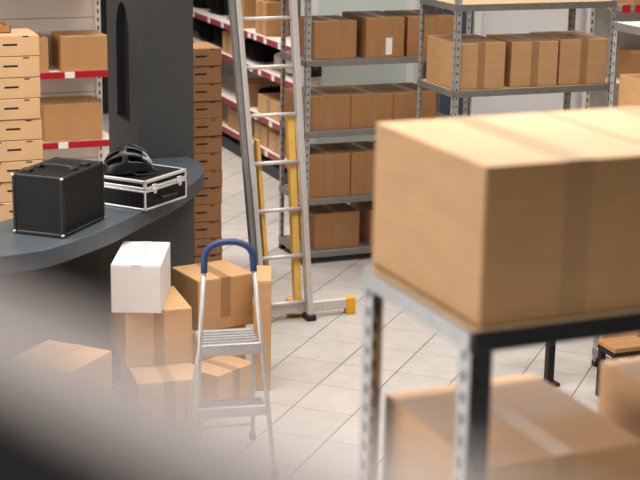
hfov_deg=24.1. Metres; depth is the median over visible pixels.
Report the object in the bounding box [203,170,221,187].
carton
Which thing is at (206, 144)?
carton
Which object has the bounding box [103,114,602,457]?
floor
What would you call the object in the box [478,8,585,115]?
door
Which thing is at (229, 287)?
cardboard box
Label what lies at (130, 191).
flight case
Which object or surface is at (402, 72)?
window
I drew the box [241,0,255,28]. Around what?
cardboard box
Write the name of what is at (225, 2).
bag
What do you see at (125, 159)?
helmet
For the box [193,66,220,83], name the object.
carton
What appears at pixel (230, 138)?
shelving
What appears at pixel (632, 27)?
shelving unit
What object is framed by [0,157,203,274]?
countertop
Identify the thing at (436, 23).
cardboard box
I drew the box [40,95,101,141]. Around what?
cardboard box
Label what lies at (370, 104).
cardboard box
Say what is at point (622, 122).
cardboard box
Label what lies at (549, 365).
pedestal stand
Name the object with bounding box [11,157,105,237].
equipment case
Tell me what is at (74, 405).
tall cabinet
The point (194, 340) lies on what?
cardboard box
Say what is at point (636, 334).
cardboard box
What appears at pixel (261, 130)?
cardboard box
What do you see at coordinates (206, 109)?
carton
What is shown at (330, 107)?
cardboard box
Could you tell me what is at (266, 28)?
cardboard box
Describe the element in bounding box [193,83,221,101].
carton
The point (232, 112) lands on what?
cardboard box
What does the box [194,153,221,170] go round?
carton
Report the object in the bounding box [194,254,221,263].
carton
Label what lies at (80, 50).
cardboard box
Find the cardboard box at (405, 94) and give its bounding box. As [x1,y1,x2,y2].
[371,82,436,120]
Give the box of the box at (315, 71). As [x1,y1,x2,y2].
[311,67,321,76]
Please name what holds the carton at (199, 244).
on the carton at (197, 259)
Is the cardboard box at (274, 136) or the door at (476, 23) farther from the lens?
the cardboard box at (274, 136)
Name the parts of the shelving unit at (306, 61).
post, post, post, post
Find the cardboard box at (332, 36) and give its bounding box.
[298,15,356,59]
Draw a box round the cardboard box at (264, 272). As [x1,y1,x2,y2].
[254,265,271,390]
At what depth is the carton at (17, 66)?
8.00 m
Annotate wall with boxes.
[298,0,304,203]
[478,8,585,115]
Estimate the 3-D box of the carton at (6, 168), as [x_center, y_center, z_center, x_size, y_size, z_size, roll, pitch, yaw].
[-1.712,-0.406,8.260,0.311,0.112,0.301,-5,16,-21]
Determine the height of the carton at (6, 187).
0.112 m
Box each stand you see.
[544,343,559,386]
[595,335,639,395]
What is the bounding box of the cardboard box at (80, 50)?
[51,30,107,70]
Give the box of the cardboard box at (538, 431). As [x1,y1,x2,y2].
[383,373,639,479]
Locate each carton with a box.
[0,21,10,32]
[0,28,38,56]
[0,56,39,77]
[0,77,40,98]
[0,98,40,120]
[0,118,41,140]
[0,139,42,161]
[0,160,41,182]
[0,182,12,202]
[0,202,12,221]
[193,42,221,66]
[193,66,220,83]
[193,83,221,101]
[193,101,221,118]
[194,118,221,136]
[194,136,221,153]
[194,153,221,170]
[194,187,221,205]
[194,204,220,222]
[194,221,220,239]
[194,237,221,255]
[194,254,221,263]
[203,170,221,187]
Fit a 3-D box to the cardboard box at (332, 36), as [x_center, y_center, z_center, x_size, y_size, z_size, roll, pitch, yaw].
[0.038,-1.328,9.823,0.295,0.246,0.342,-5,16,-21]
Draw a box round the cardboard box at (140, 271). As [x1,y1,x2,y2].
[111,241,170,312]
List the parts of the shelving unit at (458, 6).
post, post, post, post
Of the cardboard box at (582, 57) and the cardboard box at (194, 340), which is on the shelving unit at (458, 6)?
the cardboard box at (582, 57)
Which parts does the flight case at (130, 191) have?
lid, handle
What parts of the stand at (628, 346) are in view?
leg, frame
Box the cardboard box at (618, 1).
[617,0,639,4]
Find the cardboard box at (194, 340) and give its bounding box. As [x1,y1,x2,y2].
[191,325,245,364]
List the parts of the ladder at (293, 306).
rail, rail, yellow rail, yellow rail, rail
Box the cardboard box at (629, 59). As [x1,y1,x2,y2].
[617,49,639,77]
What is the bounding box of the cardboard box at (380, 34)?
[342,11,404,57]
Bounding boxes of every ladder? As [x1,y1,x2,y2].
[192,238,270,411]
[228,0,355,322]
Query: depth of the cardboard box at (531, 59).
9.19 m
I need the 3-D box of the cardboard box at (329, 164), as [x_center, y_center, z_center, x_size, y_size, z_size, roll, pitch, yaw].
[-0.005,-0.466,10.050,0.300,0.291,0.362,-5,16,-21]
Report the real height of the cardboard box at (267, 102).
0.161 m
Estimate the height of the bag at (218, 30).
0.220 m
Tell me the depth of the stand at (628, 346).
7.55 m
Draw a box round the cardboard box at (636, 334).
[603,332,639,358]
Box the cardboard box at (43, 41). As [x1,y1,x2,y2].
[35,32,48,71]
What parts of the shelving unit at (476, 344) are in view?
post, post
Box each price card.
[622,5,630,12]
[635,4,639,12]
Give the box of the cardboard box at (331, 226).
[298,203,359,249]
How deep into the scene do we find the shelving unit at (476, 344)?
2.96 m
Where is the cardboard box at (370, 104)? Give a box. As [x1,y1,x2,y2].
[330,84,393,128]
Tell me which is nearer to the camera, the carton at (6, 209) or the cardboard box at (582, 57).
the carton at (6, 209)
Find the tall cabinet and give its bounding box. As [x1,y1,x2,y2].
[0,301,434,479]
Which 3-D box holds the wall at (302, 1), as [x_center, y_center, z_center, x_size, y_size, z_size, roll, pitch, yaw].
[2.521,-2.390,11.594,5.640,4.200,0.150,-5,16,-21]
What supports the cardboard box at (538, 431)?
on the shelving unit at (476, 344)
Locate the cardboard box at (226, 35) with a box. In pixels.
[222,31,247,54]
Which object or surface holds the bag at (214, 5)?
on the shelving at (230, 138)
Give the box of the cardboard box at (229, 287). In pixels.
[172,260,252,330]
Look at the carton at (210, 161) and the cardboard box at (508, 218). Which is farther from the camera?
the carton at (210, 161)
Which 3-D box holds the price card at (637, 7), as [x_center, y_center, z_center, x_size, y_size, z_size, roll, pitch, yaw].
[2.378,-1.725,11.178,0.070,0.060,0.004,-5,16,-21]
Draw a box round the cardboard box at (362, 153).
[332,141,374,195]
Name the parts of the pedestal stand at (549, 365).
leg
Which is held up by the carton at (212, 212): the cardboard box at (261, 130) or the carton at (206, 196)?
the carton at (206, 196)
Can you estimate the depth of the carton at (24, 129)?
8.09 m
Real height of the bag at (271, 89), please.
0.198 m
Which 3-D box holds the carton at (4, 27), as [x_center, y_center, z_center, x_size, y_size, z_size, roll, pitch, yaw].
[-1.805,-1.144,8.082,0.240,0.040,0.200,-5,16,-21]
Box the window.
[310,0,419,204]
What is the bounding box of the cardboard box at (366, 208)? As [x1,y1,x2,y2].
[350,201,373,244]
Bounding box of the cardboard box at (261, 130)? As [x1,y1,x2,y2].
[254,122,275,147]
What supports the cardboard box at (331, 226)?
on the shelving unit at (306, 61)
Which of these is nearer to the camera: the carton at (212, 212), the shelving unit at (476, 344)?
the shelving unit at (476, 344)
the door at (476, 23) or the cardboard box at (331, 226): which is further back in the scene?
the door at (476, 23)
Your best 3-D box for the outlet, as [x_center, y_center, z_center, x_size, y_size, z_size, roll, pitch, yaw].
[-0.023,-1.204,10.688,0.052,0.052,0.008,-5,16,-21]
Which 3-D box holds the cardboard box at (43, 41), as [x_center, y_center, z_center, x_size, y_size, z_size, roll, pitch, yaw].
[-2.144,-1.333,10.670,0.360,0.241,0.332,-5,16,-21]
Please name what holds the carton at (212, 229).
on the carton at (199, 244)
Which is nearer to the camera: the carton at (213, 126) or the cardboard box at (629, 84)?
the cardboard box at (629, 84)
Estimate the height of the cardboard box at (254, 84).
0.201 m
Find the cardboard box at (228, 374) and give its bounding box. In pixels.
[193,355,251,397]
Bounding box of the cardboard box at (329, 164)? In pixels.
[296,143,349,198]
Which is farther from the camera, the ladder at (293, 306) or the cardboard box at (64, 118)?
the cardboard box at (64, 118)
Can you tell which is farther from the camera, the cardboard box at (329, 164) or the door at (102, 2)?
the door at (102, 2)
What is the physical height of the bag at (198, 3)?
0.474 m
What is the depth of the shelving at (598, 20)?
11.52 m
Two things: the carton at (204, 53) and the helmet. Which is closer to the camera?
the helmet
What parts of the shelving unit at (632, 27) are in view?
post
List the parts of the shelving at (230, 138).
price rail, price rail, price rail, price rail, panel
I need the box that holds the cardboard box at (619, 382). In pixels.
[597,356,639,438]
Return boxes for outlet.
[313,67,319,74]
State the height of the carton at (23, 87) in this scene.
0.112 m
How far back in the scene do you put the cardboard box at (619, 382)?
3.55 m
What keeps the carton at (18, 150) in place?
on the carton at (6, 168)
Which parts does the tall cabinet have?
panel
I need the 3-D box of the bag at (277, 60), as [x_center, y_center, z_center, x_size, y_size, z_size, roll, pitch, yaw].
[-0.173,-1.476,12.441,0.329,0.178,0.502,-5,16,-21]
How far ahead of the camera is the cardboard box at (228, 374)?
7.40 m
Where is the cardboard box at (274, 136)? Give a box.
[269,130,295,156]
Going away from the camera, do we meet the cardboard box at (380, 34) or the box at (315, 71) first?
the cardboard box at (380, 34)
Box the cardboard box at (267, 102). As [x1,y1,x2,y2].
[258,93,279,122]
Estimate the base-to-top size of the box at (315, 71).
0.085 m
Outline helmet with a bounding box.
[104,144,160,174]
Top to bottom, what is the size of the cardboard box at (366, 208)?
0.246 m
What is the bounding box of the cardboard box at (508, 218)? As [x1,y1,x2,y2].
[372,112,639,325]
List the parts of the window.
frame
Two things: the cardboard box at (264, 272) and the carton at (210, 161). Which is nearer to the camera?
the cardboard box at (264, 272)
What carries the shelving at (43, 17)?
on the floor
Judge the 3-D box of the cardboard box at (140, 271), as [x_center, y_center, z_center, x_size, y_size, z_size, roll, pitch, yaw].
[-0.855,0.174,7.185,0.232,0.233,0.432,1,15,0]
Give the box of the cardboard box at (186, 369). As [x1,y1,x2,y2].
[158,362,201,382]
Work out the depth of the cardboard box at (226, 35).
13.51 m
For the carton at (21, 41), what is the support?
on the carton at (17, 66)
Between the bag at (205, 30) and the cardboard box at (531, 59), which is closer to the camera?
the cardboard box at (531, 59)
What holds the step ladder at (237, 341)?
on the floor
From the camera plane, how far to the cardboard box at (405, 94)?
10.03 m
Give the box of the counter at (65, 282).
[0,157,203,346]
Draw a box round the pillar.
[106,0,193,263]
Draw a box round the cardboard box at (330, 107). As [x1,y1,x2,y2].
[283,86,350,130]
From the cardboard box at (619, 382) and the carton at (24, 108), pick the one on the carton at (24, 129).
the carton at (24, 108)
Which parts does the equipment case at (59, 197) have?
handle, handle mount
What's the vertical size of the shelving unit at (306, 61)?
1.870 m
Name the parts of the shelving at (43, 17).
price rail, price rail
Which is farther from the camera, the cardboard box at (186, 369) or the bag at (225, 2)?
the bag at (225, 2)
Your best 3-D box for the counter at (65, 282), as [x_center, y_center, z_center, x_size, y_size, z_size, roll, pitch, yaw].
[-1.286,0.298,7.565,0.867,0.930,2.852,9,17,28]
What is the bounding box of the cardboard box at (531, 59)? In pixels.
[486,33,558,86]
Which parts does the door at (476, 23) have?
frame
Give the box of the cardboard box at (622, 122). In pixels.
[544,106,639,143]
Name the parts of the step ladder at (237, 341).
leg, rail, leg, rail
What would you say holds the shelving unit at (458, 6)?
on the floor
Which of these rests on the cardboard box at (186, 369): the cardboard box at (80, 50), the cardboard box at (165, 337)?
the cardboard box at (165, 337)
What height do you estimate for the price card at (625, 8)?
0.060 m
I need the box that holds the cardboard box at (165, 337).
[110,286,191,364]
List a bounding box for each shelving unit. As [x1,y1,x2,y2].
[278,0,471,263]
[360,264,639,479]
[416,0,616,119]
[591,21,639,366]
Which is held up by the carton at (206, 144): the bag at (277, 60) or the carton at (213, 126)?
the carton at (213, 126)
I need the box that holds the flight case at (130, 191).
[104,164,186,210]
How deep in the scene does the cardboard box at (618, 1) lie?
11.20 m
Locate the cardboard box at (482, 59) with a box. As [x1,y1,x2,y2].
[426,34,505,89]
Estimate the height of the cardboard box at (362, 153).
0.291 m
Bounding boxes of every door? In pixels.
[100,0,197,113]
[423,4,481,116]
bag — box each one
[193,0,207,7]
[196,19,215,40]
[204,0,224,12]
[214,26,228,45]
[223,0,228,15]
[244,38,280,60]
[258,86,287,92]
[274,52,291,73]
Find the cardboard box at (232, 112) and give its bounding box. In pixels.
[228,107,259,135]
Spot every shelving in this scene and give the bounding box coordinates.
[0,0,108,161]
[193,0,300,183]
[580,4,639,109]
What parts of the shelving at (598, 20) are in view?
price rail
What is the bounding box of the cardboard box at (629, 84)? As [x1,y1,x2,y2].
[618,73,639,106]
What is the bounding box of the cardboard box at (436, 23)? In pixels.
[384,9,453,56]
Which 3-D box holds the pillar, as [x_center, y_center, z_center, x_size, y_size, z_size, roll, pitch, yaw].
[-1.008,-1.706,8.772,0.353,4.200,0.754,-5,16,-21]
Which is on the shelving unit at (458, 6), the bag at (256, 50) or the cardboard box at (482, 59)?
the cardboard box at (482, 59)
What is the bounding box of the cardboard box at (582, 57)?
[530,31,608,84]
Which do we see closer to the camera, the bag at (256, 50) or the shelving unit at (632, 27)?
the shelving unit at (632, 27)
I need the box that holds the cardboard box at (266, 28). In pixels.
[255,0,288,36]
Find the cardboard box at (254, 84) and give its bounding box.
[248,77,279,106]

